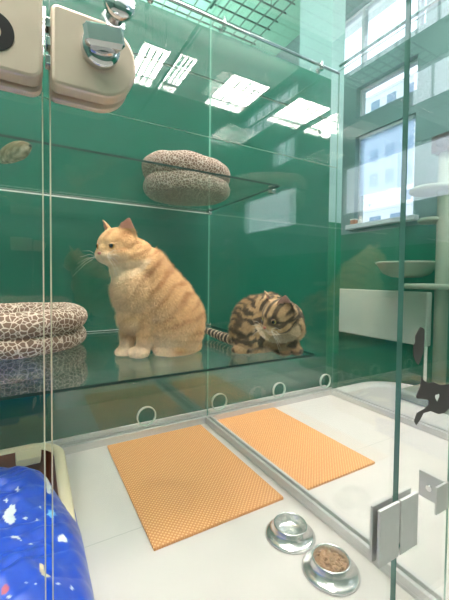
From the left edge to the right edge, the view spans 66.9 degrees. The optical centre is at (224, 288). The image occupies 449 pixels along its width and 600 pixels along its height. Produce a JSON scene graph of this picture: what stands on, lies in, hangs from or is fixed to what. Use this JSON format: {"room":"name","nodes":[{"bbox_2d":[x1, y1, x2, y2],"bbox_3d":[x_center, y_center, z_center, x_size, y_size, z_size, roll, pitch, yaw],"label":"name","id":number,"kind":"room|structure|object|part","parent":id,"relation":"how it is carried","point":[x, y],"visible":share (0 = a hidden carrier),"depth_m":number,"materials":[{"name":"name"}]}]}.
{"room":"pet shop","nodes":[
{"label":"pet shop","id":0,"kind":"room"},
{"bbox_2d":[0,0,330,449],"bbox_3d":[-0.824,-0.092,1.363,3.320,2.380,0.120,0,2,-30],"label":"wall","id":1,"kind":"structure","parent":0,"point":[277,242],"depth_m":1.60,"materials":[{"name":"teal paint"}]},
{"bbox_2d":[42,385,325,444],"bbox_3d":[-0.492,0.632,1.503,2.605,0.030,0.014,0,2,-30],"label":"baseboard","id":2,"kind":"structure","parent":1,"relation":"attached to","point":[166,419],"depth_m":1.63,"materials":[{"name":"white paint"}]},
{"bbox_2d":[142,0,299,55],"bbox_3d":[-1.257,-2.387,2.674,3.880,0.024,2.935,0,2,-30],"label":"ceiling","id":3,"kind":"structure","parent":0,"point":[287,28],"depth_m":2.98,"materials":[{"name":"green"}]},
{"bbox_2d":[154,0,294,45],"bbox_3d":[-1.523,-2.187,2.599,3.280,0.374,2.815,0,2,-30],"label":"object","id":4,"kind":"structure","parent":3,"relation":"attached to","point":[262,1],"depth_m":2.46,"materials":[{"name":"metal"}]},
{"bbox_2d":[65,387,448,599],"bbox_3d":[0.045,0.890,1.115,3.170,0.450,1.233,0,2,-30],"label":"floor","id":5,"kind":"structure","parent":0,"point":[234,559],"depth_m":0.94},
{"bbox_2d":[0,443,75,520],"bbox_3d":[-0.608,0.616,0.766,0.499,0.106,0.856,0,2,-30],"label":"pet bed","id":6,"kind":"object","parent":5,"relation":"on","point":[31,456],"visible":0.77,"depth_m":1.14,"materials":[{"name":"beige plastic"}]},
{"bbox_2d":[0,466,93,599],"bbox_3d":[-0.550,0.572,0.649,0.543,0.195,0.839,0,2,-30],"label":"cover","id":7,"kind":"object","parent":6,"relation":"on","point":[22,532],"visible":0.88,"depth_m":0.70,"materials":[{"name":"fabric"}]},
{"bbox_2d":[107,425,282,550],"bbox_3d":[-0.147,0.655,1.236,0.424,0.009,0.608,0,2,-30],"label":"foam mat","id":8,"kind":"object","parent":5,"relation":"on","point":[180,484],"visible":1,"depth_m":1.14,"materials":[{"name":"orange rubber"}]},
{"bbox_2d":[0,0,448,599],"bbox_3d":[-0.004,-0.300,1.017,2.245,1.935,1.180,0,2,-30],"label":"cage","id":9,"kind":"object","parent":5,"relation":"on","point":[90,63],"visible":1,"depth_m":0.58,"materials":[{"name":"white"}]},
{"bbox_3d":[-0.224,-0.220,0.288,0.120,0.083,0.012,0,2,-30],"label":"plate","id":10,"kind":"part","parent":9,"relation":"part of","materials":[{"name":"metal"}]},
{"bbox_3d":[-0.211,-0.219,0.267,0.120,0.083,0.020,0,2,-30],"label":"lock plate","id":11,"kind":"part","parent":9,"relation":"part of","materials":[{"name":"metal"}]},
{"bbox_3d":[-0.134,-0.214,0.340,0.074,0.069,0.012,0,2,-30],"label":"plate","id":12,"kind":"part","parent":9,"relation":"part of","materials":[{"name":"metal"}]},
{"bbox_3d":[-0.122,-0.213,0.318,0.074,0.069,0.020,0,2,-30],"label":"lock plate","id":13,"kind":"part","parent":9,"relation":"part of","materials":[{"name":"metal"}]},
{"bbox_3d":[-0.104,-0.216,0.293,0.035,0.022,0.016,0,2,-30],"label":"turn knob","id":14,"kind":"part","parent":9,"relation":"part of","materials":[{"name":"silver metal"}]},
{"bbox_2d":[0,134,279,214],"bbox_3d":[-0.524,-0.348,1.054,1.340,0.028,0.549,0,2,-30],"label":"glass shelf","id":15,"kind":"object","parent":9,"relation":"attached to","point":[272,187],"visible":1,"depth_m":1.18,"materials":[{"name":"teal"}]},
{"bbox_2d":[0,141,31,163],"bbox_3d":[-0.604,-0.380,0.947,0.212,0.053,0.044,1,2,18],"label":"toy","id":16,"kind":"object","parent":15,"relation":"on","point":[15,151],"visible":1,"depth_m":0.92,"materials":[{"name":"fabric"}]},
{"bbox_2d":[142,150,229,205],"bbox_3d":[-0.150,-0.439,1.359,0.354,0.154,0.352,0,2,-30],"label":"bed","id":17,"kind":"object","parent":15,"relation":"on","point":[162,184],"visible":0.98,"depth_m":1.23,"materials":[{"name":"fabric"}]},
{"bbox_2d":[0,323,314,400],"bbox_3d":[-0.486,0.191,0.995,1.340,0.028,0.726,0,2,-30],"label":"glass shelf","id":18,"kind":"object","parent":9,"relation":"attached to","point":[206,324],"visible":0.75,"depth_m":0.78,"materials":[{"name":"teal"}]},
{"bbox_2d":[0,302,87,359],"bbox_3d":[-0.662,0.114,1.052,0.443,0.131,0.443,0,2,-30],"label":"bed","id":19,"kind":"object","parent":18,"relation":"on","point":[21,324],"visible":0.96,"depth_m":0.93,"materials":[{"name":"fabric"}]},
{"bbox_2d":[73,218,206,358],"bbox_3d":[-0.212,-0.003,0.970,0.373,0.380,0.216,-1,2,-39],"label":"cat","id":20,"kind":"object","parent":18,"relation":"on","point":[154,306],"visible":1,"depth_m":0.92},
{"bbox_2d":[204,290,305,356],"bbox_3d":[0.051,0.093,1.098,0.460,0.187,0.192,2,3,44],"label":"cat","id":21,"kind":"object","parent":18,"relation":"on","point":[266,322],"visible":1,"depth_m":0.98},
{"bbox_3d":[-0.287,-0.856,1.491,2.230,0.270,0.008,0,2,-30],"label":"glass panel","id":22,"kind":"part","parent":9,"relation":"part of","materials":[{"name":"white"}]},
{"bbox_3d":[-0.296,-0.041,1.517,2.230,1.354,0.008,0,2,-30],"label":"glass panel","id":23,"kind":"part","parent":9,"relation":"part of","materials":[{"name":"green"}]},
{"bbox_3d":[-0.285,-1.140,1.482,2.230,0.292,0.008,0,2,-30],"label":"glass panel","id":24,"kind":"part","parent":9,"relation":"part of","materials":[{"name":"teal"}]},
{"bbox_3d":[0.190,-1.256,1.091,0.017,0.017,1.021,0,2,-30],"label":"stabiliser rod","id":25,"kind":"part","parent":9,"relation":"part of","materials":[{"name":"silver metal"}]},
{"bbox_3d":[-0.275,-1.250,1.443,2.170,0.017,0.017,0,2,-30],"label":"stabiliser rod","id":26,"kind":"part","parent":9,"relation":"part of","materials":[{"name":"silver metal"}]},
{"bbox_3d":[0.272,0.417,0.592,0.054,0.098,0.005,0,2,-30],"label":"plate","id":27,"kind":"part","parent":9,"relation":"part of","materials":[{"name":"metal"}]},
{"bbox_3d":[0.279,0.417,0.579,0.054,0.098,0.006,0,2,-30],"label":"plate","id":28,"kind":"part","parent":9,"relation":"part of","materials":[{"name":"metal"}]},
{"bbox_3d":[0.916,-1.262,1.505,0.017,0.017,1.021,0,2,-30],"label":"stabiliser rod","id":29,"kind":"part","parent":9,"relation":"part of","materials":[{"name":"silver metal"}]},
{"bbox_3d":[0.941,-0.315,1.576,0.008,1.923,1.093,0,2,-30],"label":"glass panel","id":30,"kind":"part","parent":9,"relation":"part of","materials":[{"name":"teal"}]},
{"bbox_3d":[0.322,0.417,0.620,0.052,0.098,0.005,0,2,-30],"label":"plate","id":31,"kind":"part","parent":9,"relation":"part of","materials":[{"name":"metal"}]},
{"bbox_3d":[0.761,-0.302,0.834,1.038,1.905,0.005,0,2,-30],"label":"glass panel","id":32,"kind":"part","parent":9,"relation":"part of","materials":[{"name":"teal"}]},
{"bbox_3d":[0.328,0.417,0.607,0.052,0.098,0.006,0,2,-30],"label":"plate","id":33,"kind":"part","parent":9,"relation":"part of","materials":[{"name":"metal"}]},
{"bbox_2d":[413,327,424,364],"bbox_3d":[0.349,0.103,0.610,0.033,0.068,0.001,0,2,-30],"label":"sticker","id":34,"kind":"object","parent":9,"relation":"attached to","point":[418,348],"visible":1,"depth_m":0.61,"materials":[{"name":"grey plastic"}]},
{"bbox_2d":[414,377,448,424],"bbox_3d":[0.487,0.234,0.694,0.336,0.150,0.002,0,2,-30],"label":"sticker","id":35,"kind":"object","parent":9,"relation":"attached to","point":[437,395],"visible":1,"depth_m":0.64,"materials":[{"name":"grey plastic"}]},
{"bbox_3d":[0.439,0.423,0.687,0.042,0.056,0.004,0,2,-30],"label":"panel plate","id":36,"kind":"part","parent":9,"relation":"part of","materials":[{"name":"metal"}]},
{"bbox_2d":[265,512,315,554],"bbox_3d":[0.179,0.656,0.928,0.136,0.034,0.136,0,2,-30],"label":"pet bowl","id":37,"kind":"object","parent":5,"relation":"on","point":[288,532],"visible":1,"depth_m":0.91,"materials":[{"name":"silver metal"}]},
{"bbox_2d":[218,407,374,489],"bbox_3d":[0.261,0.651,1.470,0.362,0.009,0.621,0,2,-30],"label":"foam mat","id":38,"kind":"object","parent":5,"relation":"on","point":[312,458],"visible":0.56,"depth_m":1.39,"materials":[{"name":"orange rubber"}]},
{"bbox_2d":[302,543,360,595],"bbox_3d":[0.255,0.660,0.816,0.136,0.034,0.136,0,2,-30],"label":"pet bowl","id":39,"kind":"object","parent":5,"relation":"on","point":[344,583],"visible":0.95,"depth_m":0.78,"materials":[{"name":"silver metal"}]},
{"bbox_2d":[315,550,346,571],"bbox_3d":[0.255,0.657,0.816,0.074,0.021,0.074,0,2,-30],"label":"kibble","id":40,"kind":"object","parent":39,"relation":"in","point":[333,562],"visible":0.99,"depth_m":0.81,"materials":[{"name":"brown food"}]},
{"bbox_2d":[375,151,448,414],"bbox_3d":[1.166,-0.057,1.992,0.352,1.410,0.566,0,2,-30],"label":"cat tree","id":41,"kind":"object","parent":5,"relation":"on","point":[412,269],"visible":0.95,"depth_m":1.90,"materials":[{"name":"white fabric"}]},
{"bbox_2d":[375,261,434,277],"bbox_3d":[1.114,-0.116,2.083,0.352,0.098,0.352,0,2,-30],"label":"bowl","id":42,"kind":"object","parent":41,"relation":"on","point":[412,269],"depth_m":1.97,"materials":[{"name":"grey"}]},
{"bbox_3d":[1.215,0.626,1.926,0.270,0.050,0.360,0,2,-30],"label":"board","id":43,"kind":"part","parent":41,"relation":"part of","materials":[{"name":"grey"}]},
{"bbox_2d":[431,131,448,155],"bbox_3d":[1.236,-0.809,1.896,0.102,0.100,0.110,0,2,-30],"label":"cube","id":44,"kind":"object","parent":41,"relation":"on","point":[440,143],"visible":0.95,"depth_m":1.88,"materials":[{"name":"white"}]},
{"bbox_3d":[1.230,-0.079,1.920,0.070,1.360,0.070,0,2,-30],"label":"post","id":45,"kind":"part","parent":41,"relation":"part of","materials":[{"name":"grey"}]},
{"bbox_2d":[299,0,345,387],"bbox_3d":[0.630,-0.642,2.280,0.113,3.450,0.295,0,2,-30],"label":"wall column","id":46,"kind":"structure","parent":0,"point":[322,22],"depth_m":2.16,"materials":[{"name":"paint"}]},
{"bbox_2d":[276,0,448,386],"bbox_3d":[0.547,-1.059,3.567,0.100,4.200,3.480,0,2,-30],"label":"wall","id":47,"kind":"structure","parent":0,"point":[361,358],"depth_m":2.39,"materials":[{"name":"paint"}]},
{"bbox_2d":[335,381,413,392],"bbox_3d":[1.224,0.639,1.972,1.056,0.022,0.375,2,2,33],"label":"trim","id":48,"kind":"structure","parent":47,"relation":"attached to","point":[354,387],"depth_m":2.20,"materials":[{"name":"white paint"}]},
{"bbox_2d":[345,119,418,229],"bbox_3d":[1.147,-0.812,2.453,0.135,0.710,0.555,0,2,-30],"label":"window","id":49,"kind":"structure","parent":47,"relation":"in","point":[413,217],"depth_m":2.52,"materials":[{"name":"grey"}]},
{"bbox_2d":[350,219,357,223],"bbox_3d":[1.001,-0.520,2.627,0.044,0.040,0.044,0,2,-30],"label":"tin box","id":50,"kind":"object","parent":49,"relation":"on","point":[352,221],"visible":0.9,"depth_m":2.61,"materials":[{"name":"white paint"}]},
{"bbox_3d":[1.127,-0.475,2.454,0.095,0.035,0.555,0,2,-30],"label":"sill","id":51,"kind":"part","parent":49,"relation":"part of","materials":[{"name":"grey"}]},
{"bbox_2d":[359,114,415,196],"bbox_3d":[1.158,-0.933,2.454,0.032,0.467,0.429,0,2,-30],"label":"window blind","id":52,"kind":"object","parent":49,"relation":"attached to","point":[381,149],"visible":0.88,"depth_m":2.45,"materials":[{"name":"fabric"}]},
{"bbox_3d":[1.160,-1.154,2.447,0.032,0.024,0.429,0,2,-30],"label":"head rail","id":53,"kind":"part","parent":52,"relation":"part of","materials":[{"name":"grey"}]},
{"bbox_2d":[345,0,424,63],"bbox_3d":[1.154,-1.940,2.521,0.040,0.460,0.760,0,2,-30],"label":"window","id":54,"kind":"structure","parent":47,"relation":"in","point":[364,11],"depth_m":2.62,"materials":[{"name":"grey"}]},
{"bbox_2d":[339,289,431,380],"bbox_3d":[1.083,0.544,2.473,0.074,1.074,0.785,0,2,-30],"label":"radiator","id":55,"kind":"object","parent":47,"relation":"attached to","point":[370,313],"visible":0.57,"depth_m":2.35,"materials":[{"name":"white metal"}]},
{"bbox_3d":[1.081,0.177,2.458,0.060,0.340,0.785,0,2,-30],"label":"panel","id":56,"kind":"part","parent":55,"relation":"part of","materials":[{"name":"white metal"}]},
{"bbox_2d":[360,58,417,116],"bbox_3d":[1.196,-1.427,2.454,0.040,0.230,0.480,0,2,-30],"label":"window","id":57,"kind":"structure","parent":47,"relation":"in","point":[413,63],"depth_m":2.54,"materials":[{"name":"grey"}]},
{"bbox_2d":[345,0,396,38],"bbox_3d":[0.293,-3.119,1.259,5.200,0.060,7.100,0,2,-30],"label":"ceiling","id":58,"kind":"structure","parent":0,"point":[382,5],"depth_m":3.92,"materials":[{"name":"white paint"}]},
{"label":"outside","id":59,"kind":"structure","parent":0,"visible":0},
{"bbox_2d":[363,199,412,221],"bbox_3d":[25.608,-2.531,55.989,12.600,19.400,30.600,0,2,-30],"label":"building","id":60,"kind":"structure","parent":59,"point":[390,210],"depth_m":48.29,"materials":[{"name":"white"}]},
{"bbox_3d":[25.704,-11.926,55.689,12.600,0.600,30.600,0,2,-30],"label":"cornice","id":61,"kind":"part","parent":60,"relation":"part of","materials":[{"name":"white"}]},
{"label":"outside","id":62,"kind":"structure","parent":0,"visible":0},
{"bbox_2d":[363,71,417,208],"bbox_3d":[44.712,-24.450,102.925,12.600,60.600,34.600,0,2,-30],"label":"building","id":63,"kind":"structure","parent":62,"point":[395,90],"depth_m":90.50,"materials":[{"name":"white"}]},
{"bbox_3d":[45.017,-54.434,101.966,12.600,0.600,34.600,0,2,-30],"label":"cornice","id":64,"kind":"part","parent":63,"relation":"part of","materials":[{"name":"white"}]}
]}

